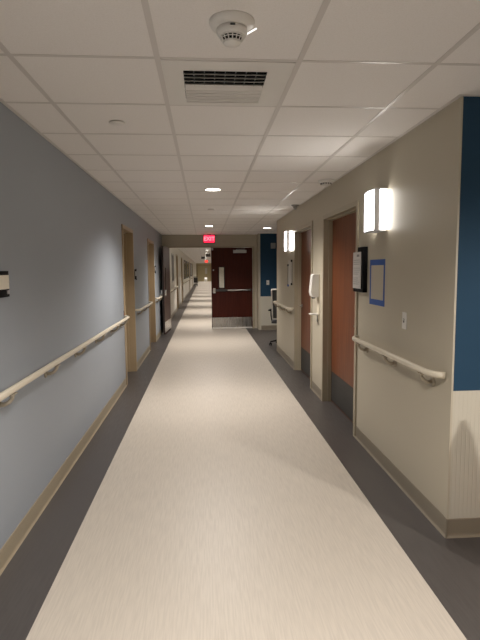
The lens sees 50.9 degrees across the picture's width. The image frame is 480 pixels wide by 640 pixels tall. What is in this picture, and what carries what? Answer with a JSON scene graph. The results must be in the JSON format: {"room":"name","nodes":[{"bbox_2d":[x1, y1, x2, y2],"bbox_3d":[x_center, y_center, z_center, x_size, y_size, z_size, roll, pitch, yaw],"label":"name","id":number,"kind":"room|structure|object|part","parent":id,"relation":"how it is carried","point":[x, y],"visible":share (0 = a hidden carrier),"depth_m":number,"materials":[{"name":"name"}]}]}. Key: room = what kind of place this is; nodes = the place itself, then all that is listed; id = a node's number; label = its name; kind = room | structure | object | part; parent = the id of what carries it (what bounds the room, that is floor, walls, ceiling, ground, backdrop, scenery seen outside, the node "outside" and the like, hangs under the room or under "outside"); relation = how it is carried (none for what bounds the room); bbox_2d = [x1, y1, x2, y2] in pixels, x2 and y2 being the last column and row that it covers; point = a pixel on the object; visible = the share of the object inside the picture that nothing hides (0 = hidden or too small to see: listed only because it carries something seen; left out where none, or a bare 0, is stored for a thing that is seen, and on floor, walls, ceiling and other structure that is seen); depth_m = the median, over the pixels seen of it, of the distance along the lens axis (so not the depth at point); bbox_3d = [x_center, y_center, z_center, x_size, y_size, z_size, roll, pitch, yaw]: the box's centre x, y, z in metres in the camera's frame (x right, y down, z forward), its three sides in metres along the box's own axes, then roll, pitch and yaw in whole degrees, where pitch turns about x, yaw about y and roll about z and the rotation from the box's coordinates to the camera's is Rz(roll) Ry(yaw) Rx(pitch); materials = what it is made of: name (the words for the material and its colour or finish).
{"room":"hospital interior","nodes":[
{"label":"hospital interior","id":0,"kind":"room"},
{"bbox_2d":[0,102,195,548],"bbox_3d":[-3.385,-2.770,31.219,0.220,2.425,73.000,-1,6,-4],"label":"wall","id":1,"kind":"structure","parent":0,"point":[61,233],"depth_m":3.58,"materials":[{"name":"grey paint"}]},
{"bbox_2d":[0,271,9,297],"bbox_3d":[-1.242,-0.186,2.625,0.018,0.138,0.223,-1,6,-4],"label":"room sign","id":2,"kind":"object","parent":1,"relation":"attached to","point":[4,276],"visible":1,"depth_m":2.64,"materials":[{"name":"beige plastic"}]},
{"bbox_2d":[0,315,129,407],"bbox_3d":[-1.131,0.484,1.711,0.094,0.124,9.888,-1,6,-4],"label":"handrail","id":3,"kind":"object","parent":1,"relation":"attached to","point":[11,391],"visible":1,"depth_m":3.32,"materials":[{"name":"beige plastic"}]},
{"bbox_2d":[0,327,162,575],"bbox_3d":[-1.326,1.084,4.078,0.014,0.110,18.070,-1,6,-4],"label":"baseboard","id":4,"kind":"structure","parent":1,"relation":"attached to","point":[20,533],"depth_m":3.48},
{"bbox_2d":[121,224,136,384],"bbox_3d":[-1.647,-0.232,7.119,0.194,2.129,0.988,-1,6,-4],"label":"door","id":5,"kind":"structure","parent":1,"relation":"in","point":[127,233],"depth_m":7.53,"materials":[{"name":"beige wood"}]},
{"bbox_2d":[135,301,152,315],"bbox_3d":[-1.620,-0.200,8.610,0.094,0.124,1.908,-1,6,-4],"label":"handrail","id":6,"kind":"object","parent":1,"relation":"attached to","point":[150,302],"visible":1,"depth_m":8.27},
{"bbox_3d":[-1.618,-0.243,8.605,0.089,0.038,1.908,-1,6,-4],"label":"rail","id":7,"kind":"part","parent":6,"relation":"part of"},
{"bbox_2d":[147,238,155,349],"bbox_3d":[-1.861,-0.530,10.131,0.194,2.129,1.158,-1,6,-4],"label":"door","id":8,"kind":"structure","parent":1,"relation":"in","point":[150,244],"depth_m":10.63,"materials":[{"name":"beige wood"}]},
{"bbox_2d":[160,246,170,333],"bbox_3d":[-1.825,-0.748,12.418,0.148,2.083,1.073,0,6,0],"label":"door","id":9,"kind":"structure","parent":1,"relation":"in","point":[165,292],"depth_m":12.21,"materials":[{"name":"brown wood"}]},
{"bbox_3d":[-1.783,0.130,12.494,0.004,0.255,1.022,0,6,0],"label":"kick plate","id":10,"kind":"part","parent":9,"relation":"part of","materials":[{"name":"silver metal"}]},
{"bbox_2d":[171,253,173,282],"bbox_3d":[-2.316,-1.749,16.990,0.112,0.958,1.098,-1,6,-4],"label":"window","id":11,"kind":"structure","parent":1,"relation":"in","point":[172,255],"depth_m":17.47,"materials":[{"name":"glass"}]},
{"bbox_2d":[176,254,178,307],"bbox_3d":[-2.539,-1.478,19.691,0.194,2.129,1.138,-1,6,-4],"label":"door","id":12,"kind":"structure","parent":1,"relation":"in","point":[176,254],"depth_m":20.17,"materials":[{"name":"beige wood"}]},
{"bbox_2d":[181,257,182,301],"bbox_3d":[-2.827,-1.882,23.760,0.194,2.129,1.138,-1,6,-4],"label":"door","id":13,"kind":"structure","parent":1,"relation":"in","point":[181,257],"depth_m":24.23,"materials":[{"name":"beige wood"}]},
{"bbox_2d":[171,283,194,318],"bbox_3d":[-3.900,-2.515,40.365,0.014,0.110,54.820,-1,6,-4],"label":"baseboard","id":14,"kind":"structure","parent":1,"relation":"attached to","point":[175,311],"depth_m":22.05,"materials":[{"name":"grey plastic"}]},
{"bbox_2d":[184,260,185,278],"bbox_3d":[-3.010,-2.764,27.619,0.030,1.000,2.600,-1,6,-4],"label":"window","id":15,"kind":"structure","parent":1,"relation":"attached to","point":[184,260],"depth_m":27.05,"materials":[{"name":"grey glass"}]},
{"bbox_2d":[186,261,188,277],"bbox_3d":[-3.320,-3.197,31.987,0.030,1.000,3.800,-1,6,-4],"label":"window","id":16,"kind":"structure","parent":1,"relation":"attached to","point":[187,263],"depth_m":31.68,"materials":[{"name":"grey glass"}]},
{"bbox_2d":[196,263,210,281],"bbox_3d":[-4.646,-6.393,67.641,2.860,2.425,0.200,-1,6,-4],"label":"wall","id":17,"kind":"structure","parent":0,"point":[196,263],"depth_m":67.43,"materials":[{"name":"beige paint"}]},
{"bbox_2d":[197,265,210,280],"bbox_3d":[-4.833,-6.247,67.526,1.860,2.160,0.030,-1,6,-4],"label":"door","id":18,"kind":"structure","parent":17,"relation":"in","point":[201,275],"depth_m":67.52,"materials":[{"name":"brown wood"}]},
{"bbox_2d":[162,234,276,329],"bbox_3d":[0.656,-0.983,12.985,5.263,2.425,0.480,-1,6,-4],"label":"wall","id":19,"kind":"structure","parent":0,"point":[167,240],"depth_m":12.83,"materials":[{"name":"beige paint"}]},
{"bbox_2d":[168,246,254,327],"bbox_3d":[-0.736,-0.834,13.087,2.228,2.129,0.134,-1,6,-4],"label":"door frame","id":20,"kind":"structure","parent":19,"relation":"attached to","point":[252,247],"depth_m":13.04,"materials":[{"name":"beige metal"}]},
{"bbox_2d":[211,248,252,328],"bbox_3d":[-0.201,-0.822,13.038,1.074,2.083,0.137,-1,6,-5],"label":"door","id":21,"kind":"structure","parent":19,"relation":"in","point":[231,268],"depth_m":13.03,"materials":[{"name":"brown wood"}]},
{"bbox_3d":[-0.475,-1.094,13.001,0.164,0.564,0.053,-1,6,-7],"label":"vision frame","id":22,"kind":"part","parent":21,"relation":"part of","materials":[{"name":"clear glass"}]},
{"bbox_3d":[-0.475,-1.094,13.001,0.124,0.524,0.006,-1,6,-7],"label":"glass pane","id":23,"kind":"part","parent":21,"relation":"part of","materials":[{"name":"white"}]},
{"bbox_3d":[-0.204,0.055,13.122,1.022,0.255,0.004,-1,6,-7],"label":"kick plate","id":24,"kind":"part","parent":21,"relation":"part of","materials":[{"name":"silver metal"}]},
{"bbox_2d":[261,325,276,329],"bbox_3d":[0.669,0.184,12.944,5.277,0.110,0.213,0,6,0],"label":"baseboard","id":25,"kind":"structure","parent":19,"relation":"attached to","point":[263,327],"depth_m":12.86,"materials":[{"name":"beige rubber"}]},
{"bbox_2d":[0,281,479,639],"bbox_3d":[-0.809,-1.577,31.520,6.000,0.050,73.400,-1,6,-4],"label":"floor","id":26,"kind":"structure","parent":0,"point":[219,497],"depth_m":3.00,"materials":[{"name":"beige laminate"}]},
{"bbox_2d":[268,289,276,344],"bbox_3d":[0.902,-0.067,10.148,0.640,1.160,0.646,1,6,14],"label":"office chair","id":27,"kind":"object","parent":26,"relation":"on","point":[273,312],"visible":0.33,"depth_m":9.96,"materials":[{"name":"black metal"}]},
{"bbox_3d":[0.840,-0.309,9.881,0.454,0.624,0.147,1,6,14],"label":"frame","id":28,"kind":"part","parent":27,"relation":"part of","materials":[{"name":"white plastic"}]},
{"bbox_3d":[0.841,-0.306,9.883,0.410,0.570,0.137,1,6,14],"label":"backrest","id":29,"kind":"part","parent":27,"relation":"part of","materials":[{"name":"grey"}]},
{"bbox_2d":[0,0,479,262],"bbox_3d":[-0.828,-4.039,31.274,6.000,0.050,73.400,-1,6,-4],"label":"ceiling","id":30,"kind":"structure","parent":0,"point":[423,31],"depth_m":2.52,"materials":[{"name":"tile"}]},
{"bbox_2d":[109,120,124,125],"bbox_3d":[-0.746,-1.195,3.055,0.096,0.011,0.096,-1,6,-4],"label":"sprinkler cover","id":31,"kind":"object","parent":30,"relation":"attached to","point":[112,122],"visible":1,"depth_m":3.04,"materials":[{"name":"plastic"}]},
{"bbox_2d":[203,234,214,242],"bbox_3d":[-0.776,-2.047,12.685,0.300,0.225,0.044,-1,6,-4],"label":"exit sign","id":32,"kind":"object","parent":30,"relation":"hanging from","point":[208,238],"visible":1,"depth_m":12.67,"materials":[{"name":"red plastic"}]},
{"bbox_2d":[204,188,221,190],"bbox_3d":[-0.302,-1.460,5.646,0.208,0.004,0.208,-1,6,-4],"label":"recessed light","id":33,"kind":"object","parent":30,"relation":"in","point":[206,189],"visible":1,"depth_m":5.63,"materials":[{"name":"plastic"}]},
{"bbox_2d":[161,59,295,105],"bbox_3d":[-0.068,-1.135,2.461,0.582,0.023,0.582,-1,6,-4],"label":"ceiling vent","id":34,"kind":"object","parent":30,"relation":"in","point":[188,82],"visible":1,"depth_m":2.40,"materials":[{"name":"plastic"}]},
{"bbox_2d":[209,10,256,47],"bbox_3d":[-0.026,-1.041,1.834,0.173,0.085,0.166,-1,6,-4],"label":"smoke detector","id":35,"kind":"object","parent":30,"relation":"attached to","point":[231,27],"visible":1,"depth_m":1.79,"materials":[{"name":"plastic"}]},
{"bbox_2d":[0,0,479,262],"bbox_3d":[-0.658,-4.013,31.253,5.263,0.007,73.070,-1,6,-4],"label":"grid","id":36,"kind":"object","parent":30,"relation":"attached to","point":[145,4],"visible":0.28,"depth_m":2.79,"materials":[{"name":"grey metal"}]},
{"bbox_2d":[318,179,334,185],"bbox_3d":[0.876,-1.394,5.132,0.170,0.052,0.170,-1,6,-4],"label":"smoke detector","id":37,"kind":"object","parent":30,"relation":"attached to","point":[324,182],"depth_m":5.08,"materials":[{"name":"plastic"}]},
{"bbox_2d":[277,98,458,514],"bbox_3d":[1.041,-0.301,6.115,0.220,2.425,6.747,-1,6,-4],"label":"wall","id":38,"kind":"structure","parent":0,"point":[404,416],"depth_m":3.43,"materials":[{"name":"beige paint"}]},
{"bbox_2d":[273,301,292,313],"bbox_3d":[0.714,-0.214,8.572,0.094,0.124,1.788,-1,6,-4],"label":"handrail","id":39,"kind":"object","parent":38,"relation":"attached to","point":[274,302],"visible":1,"depth_m":8.33,"materials":[{"name":"beige plastic"}]},
{"bbox_3d":[0.712,-0.257,8.568,0.089,0.038,1.788,-1,6,-4],"label":"rail","id":40,"kind":"part","parent":39,"relation":"part of","materials":[{"name":"beige plastic"}]},
{"bbox_2d":[284,231,292,251],"bbox_3d":[0.747,-1.212,7.770,0.113,0.310,0.241,-1,6,-4],"label":"wall sconce","id":41,"kind":"object","parent":38,"relation":"attached to","point":[288,235],"visible":1,"depth_m":7.66,"materials":[{"name":"grey plastic"}]},
{"bbox_2d":[287,260,292,286],"bbox_3d":[0.787,-0.738,7.976,0.018,0.424,0.430,-1,6,-4],"label":"framed notice","id":42,"kind":"object","parent":38,"relation":"attached to","point":[290,262],"visible":1,"depth_m":8.01,"materials":[{"name":"paper"}]},
{"bbox_2d":[294,221,312,387],"bbox_3d":[0.934,-0.239,6.994,0.154,2.129,1.258,-1,6,-4],"label":"door","id":43,"kind":"structure","parent":38,"relation":"in","point":[303,234],"depth_m":7.38,"materials":[{"name":"red wood"}]},
{"bbox_3d":[0.966,0.631,7.082,0.002,0.340,1.120,-1,6,-4],"label":"kick plate","id":44,"kind":"part","parent":43,"relation":"part of","materials":[{"name":"grey metal"}]},
{"bbox_2d":[309,274,319,321],"bbox_3d":[0.884,-0.262,6.011,0.110,0.570,0.116,-1,6,-4],"label":"dispenser","id":45,"kind":"object","parent":38,"relation":"attached to","point":[314,286],"visible":1,"depth_m":5.95,"materials":[{"name":"beige plastic"}]},
{"bbox_3d":[0.934,-0.277,6.013,0.010,0.540,0.110,-1,6,-4],"label":"plate","id":46,"kind":"part","parent":45,"relation":"part of","materials":[{"name":"beige plastic"}]},
{"bbox_2d":[321,199,359,436],"bbox_3d":[1.065,-0.056,5.147,0.154,2.129,1.318,-1,6,-4],"label":"door","id":47,"kind":"structure","parent":38,"relation":"in","point":[340,240],"depth_m":5.38,"materials":[{"name":"red wood"}]},
{"bbox_3d":[1.097,0.814,5.236,0.002,0.340,1.180,-1,6,-4],"label":"kick plate","id":48,"kind":"part","parent":47,"relation":"part of","materials":[{"name":"grey metal"}]},
{"bbox_2d":[353,247,367,292],"bbox_3d":[1.030,-0.433,4.330,0.047,0.382,0.270,-1,6,-4],"label":"file holder","id":49,"kind":"object","parent":38,"relation":"attached to","point":[360,258],"visible":1,"depth_m":4.27,"materials":[{"name":"plastic"}]},
{"bbox_2d":[364,188,387,232],"bbox_3d":[1.026,-0.826,3.829,0.113,0.310,0.241,-1,6,-4],"label":"wall sconce","id":50,"kind":"object","parent":38,"relation":"attached to","point":[375,200],"visible":1,"depth_m":3.72,"materials":[{"name":"grey plastic"}]},
{"bbox_2d":[369,259,384,306],"bbox_3d":[1.080,-0.296,3.971,0.002,0.360,0.350,-1,6,-4],"label":"frame","id":51,"kind":"object","parent":38,"relation":"attached to","point":[378,261],"visible":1,"depth_m":3.93,"materials":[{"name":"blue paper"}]},
{"bbox_2d":[276,345,479,538],"bbox_3d":[2.352,0.832,6.317,2.857,0.110,6.774,-1,6,-4],"label":"baseboard","id":52,"kind":"structure","parent":38,"relation":"attached to","point":[456,527],"depth_m":3.25,"materials":[{"name":"beige plastic"}]},
{"bbox_2d":[352,335,445,385],"bbox_3d":[1.064,0.274,3.644,0.094,0.124,1.658,-1,6,-4],"label":"handrail","id":53,"kind":"object","parent":38,"relation":"attached to","point":[421,370],"visible":1,"depth_m":3.27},
{"bbox_2d":[402,312,406,328],"bbox_3d":[1.113,0.004,3.429,0.018,0.115,0.070,-1,6,-4],"label":"light switch","id":54,"kind":"object","parent":38,"relation":"attached to","point":[404,314],"visible":1,"depth_m":3.42,"materials":[{"name":"white plastic"}]},
{"bbox_2d":[444,96,462,518],"bbox_3d":[1.170,-0.020,2.765,0.011,2.310,0.036,-1,6,-4],"label":"guard","id":55,"kind":"object","parent":38,"relation":"attached to","point":[460,100],"visible":1,"depth_m":2.75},
{"bbox_2d":[449,96,479,518],"bbox_3d":[2.583,0.003,2.955,2.837,2.425,0.203,-1,6,-4],"label":"wall","id":56,"kind":"structure","parent":0,"point":[464,499],"depth_m":2.77,"materials":[{"name":"blue paint"}]}
]}

